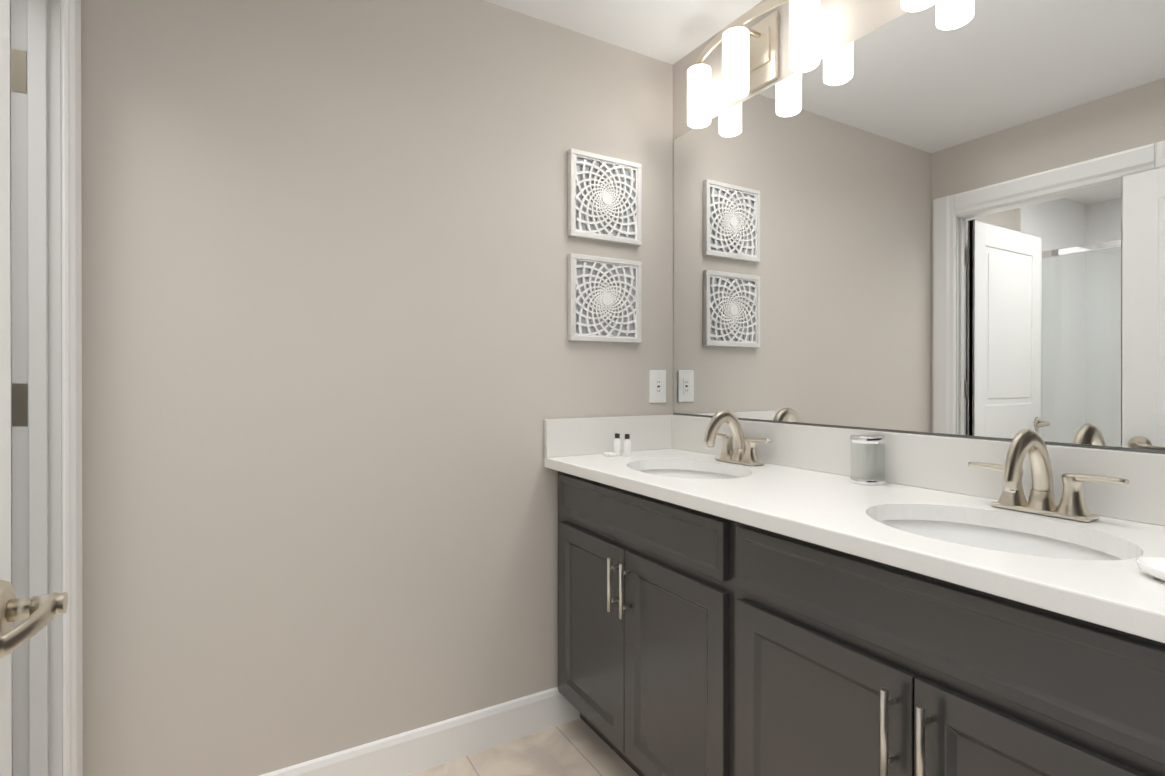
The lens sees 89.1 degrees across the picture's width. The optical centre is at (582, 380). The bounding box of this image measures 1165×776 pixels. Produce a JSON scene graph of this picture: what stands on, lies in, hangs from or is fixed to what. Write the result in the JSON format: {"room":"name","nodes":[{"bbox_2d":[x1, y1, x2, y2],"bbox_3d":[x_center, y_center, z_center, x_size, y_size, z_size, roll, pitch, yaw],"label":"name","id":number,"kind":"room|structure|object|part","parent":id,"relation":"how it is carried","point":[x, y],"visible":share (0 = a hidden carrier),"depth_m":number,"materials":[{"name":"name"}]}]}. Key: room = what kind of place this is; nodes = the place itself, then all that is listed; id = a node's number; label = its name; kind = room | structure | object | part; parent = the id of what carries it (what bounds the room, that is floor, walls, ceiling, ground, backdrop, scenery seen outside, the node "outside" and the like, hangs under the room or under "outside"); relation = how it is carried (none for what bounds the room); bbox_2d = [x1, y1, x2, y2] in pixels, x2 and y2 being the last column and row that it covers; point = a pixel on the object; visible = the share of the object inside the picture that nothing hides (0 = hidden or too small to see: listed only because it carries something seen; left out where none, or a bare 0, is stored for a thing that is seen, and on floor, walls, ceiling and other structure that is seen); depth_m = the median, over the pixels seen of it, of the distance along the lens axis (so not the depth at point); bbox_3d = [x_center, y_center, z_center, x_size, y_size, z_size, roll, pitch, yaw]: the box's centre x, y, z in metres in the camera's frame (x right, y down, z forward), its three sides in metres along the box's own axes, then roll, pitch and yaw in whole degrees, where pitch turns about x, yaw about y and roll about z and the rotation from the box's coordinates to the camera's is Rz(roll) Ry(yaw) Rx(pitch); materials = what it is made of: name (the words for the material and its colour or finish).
{"room":"bathroom","nodes":[
{"label":"bathroom","id":0,"kind":"room"},
{"bbox_2d":[81,0,672,775],"bbox_3d":[-1.292,-0.019,1.432,3.990,2.440,0.120,0,0,-30],"label":"wall","id":1,"kind":"structure","parent":0,"point":[339,368],"depth_m":1.70,"materials":[{"name":"paint"}]},
{"bbox_2d":[259,687,579,775],"bbox_3d":[-0.601,1.136,1.764,1.366,0.127,0.013,0,0,-30],"label":"baseboard","id":2,"kind":"structure","parent":1,"relation":"attached to","point":[410,752],"depth_m":1.86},
{"bbox_2d":[568,148,641,245],"bbox_3d":[0.085,-0.661,2.155,0.305,0.305,0.023,0,0,-30],"label":"art panel","id":3,"kind":"object","parent":1,"relation":"attached to","point":[604,198],"visible":1,"depth_m":2.15,"materials":[{"name":"white metal"}]},
{"bbox_2d":[568,253,641,342],"bbox_3d":[0.085,-0.294,2.156,0.305,0.305,0.023,0,0,-30],"label":"art panel","id":4,"kind":"object","parent":1,"relation":"attached to","point":[604,299],"visible":1,"depth_m":2.15,"materials":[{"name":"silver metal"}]},
{"bbox_2d":[649,370,665,402],"bbox_3d":[0.292,0.022,2.287,0.079,0.126,0.008,0,0,-30],"label":"power outlet","id":5,"kind":"object","parent":1,"relation":"attached to","point":[657,386],"visible":1,"depth_m":2.28,"materials":[{"name":"white plastic"}]},
{"bbox_2d":[408,718,638,775],"bbox_3d":[-0.755,1.233,0.521,3.990,0.060,2.240,0,0,-30],"label":"floor","id":6,"kind":"structure","parent":0,"point":[578,747],"depth_m":1.88,"materials":[{"name":"tile"}]},
{"bbox_2d":[558,471,1164,775],"bbox_3d":[0.542,0.751,1.447,0.568,0.899,1.708,0,0,-30],"label":"bathroom vanity","id":7,"kind":"object","parent":6,"relation":"on","point":[692,642],"visible":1,"depth_m":1.14,"materials":[{"name":"grey wood"}]},
{"bbox_2d":[544,414,1164,642],"bbox_3d":[0.545,0.312,1.445,0.565,0.356,1.712,0,0,-30],"label":"countertop","id":8,"kind":"structure","parent":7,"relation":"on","point":[927,509],"depth_m":1.26,"materials":[{"name":"white stone"}]},
{"bbox_2d":[603,452,615,456],"bbox_3d":[0.094,0.258,2.072,0.032,0.011,0.042,0,0,-30],"label":"soap bar","id":9,"kind":"object","parent":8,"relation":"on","point":[609,454],"visible":1,"depth_m":2.06,"materials":[{"name":"white plastic"}]},
{"bbox_2d":[614,433,620,455],"bbox_3d":[0.123,0.225,2.085,0.025,0.077,0.025,0,0,-30],"label":"bottle","id":10,"kind":"object","parent":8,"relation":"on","point":[617,445],"visible":0.9,"depth_m":2.08,"materials":[{"name":"white plastic"}]},
{"bbox_2d":[624,434,630,456],"bbox_3d":[0.156,0.225,2.064,0.025,0.077,0.025,0,0,-30],"label":"bottle","id":11,"kind":"object","parent":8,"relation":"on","point":[627,447],"visible":1,"depth_m":2.05,"materials":[{"name":"white plastic"}]},
{"bbox_2d":[703,410,771,465],"bbox_3d":[0.452,0.178,1.875,0.177,0.172,0.266,0,0,-30],"label":"faucet","id":12,"kind":"object","parent":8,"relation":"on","point":[738,453],"visible":1,"depth_m":1.86,"materials":[{"name":"silver metal"}]},
{"bbox_2d":[850,434,885,484],"bbox_3d":[0.741,0.203,1.539,0.084,0.123,0.084,0,0,-30],"label":"glass jar","id":13,"kind":"object","parent":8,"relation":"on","point":[864,439],"visible":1,"depth_m":1.52,"materials":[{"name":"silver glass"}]},
{"bbox_2d":[968,429,1129,521],"bbox_3d":[0.872,0.180,1.159,0.177,0.172,0.266,0,0,-30],"label":"faucet","id":14,"kind":"object","parent":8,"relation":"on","point":[1071,504],"visible":1,"depth_m":1.15,"materials":[{"name":"silver metal"}]},
{"bbox_2d":[1136,557,1164,581],"bbox_3d":[0.808,0.257,0.770,0.092,0.020,0.132,0,0,-30],"label":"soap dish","id":15,"kind":"object","parent":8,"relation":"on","point":[1154,567],"visible":1,"depth_m":0.81,"materials":[{"name":"white ceramic"}]},
{"bbox_2d":[485,0,762,64],"bbox_3d":[-0.755,-1.267,0.515,3.990,0.060,2.240,0,0,-30],"label":"ceiling","id":16,"kind":"structure","parent":0,"point":[672,32],"depth_m":2.03,"materials":[{"name":"white paint"}]},
{"bbox_2d":[673,0,1159,453],"bbox_3d":[0.913,-0.020,1.498,0.120,2.440,2.000,0,0,-30],"label":"wall","id":17,"kind":"structure","parent":0,"point":[843,23],"depth_m":1.85,"materials":[{"name":"paint"}]},
{"bbox_2d":[687,0,819,128],"bbox_3d":[0.518,-1.032,1.881,0.168,0.267,0.528,0,0,-30],"label":"light","id":18,"kind":"object","parent":17,"relation":"attached to","point":[763,52],"depth_m":1.84,"materials":[{"name":"white glass"}]},
{"bbox_3d":[0.502,-0.995,1.872,0.129,0.192,0.528,0,0,-30],"label":"sconce light shade","id":19,"kind":"part","parent":18,"relation":"part of","materials":[{"name":"white glass"}]},
{"bbox_2d":[674,0,1164,453],"bbox_3d":[0.787,-0.403,1.583,0.007,1.074,1.691,0,0,-30],"label":"mirror","id":20,"kind":"object","parent":17,"relation":"attached to","point":[942,218],"visible":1,"depth_m":1.43,"materials":[{"name":"clear glass"}]},
{"bbox_2d":[901,0,937,11],"bbox_3d":[0.896,-0.993,1.201,0.129,0.192,0.528,0,0,-30],"label":"shade","id":21,"kind":"object","parent":17,"relation":"attached to","point":[913,5],"visible":0.98,"depth_m":1.41,"materials":[{"name":"white glass"}]},
{"bbox_3d":[-0.985,-1.058,0.934,0.090,0.360,0.815,0,0,-30],"label":"wall","id":22,"kind":"structure","parent":0,"visible":0},
{"bbox_2d":[0,0,67,775],"bbox_3d":[-0.506,0.169,0.383,0.132,2.045,0.821,0,0,-30],"label":"entry door","id":23,"kind":"structure","parent":22,"relation":"in","point":[38,613],"depth_m":0.71,"materials":[{"name":"white wood"}]},
{"bbox_2d":[11,0,82,775],"bbox_3d":[-0.985,0.112,0.937,0.126,2.180,1.015,0,0,-30],"label":"door frame","id":24,"kind":"structure","parent":22,"relation":"attached to","point":[36,191],"depth_m":1.28,"materials":[{"name":"grey wood"}]}
]}

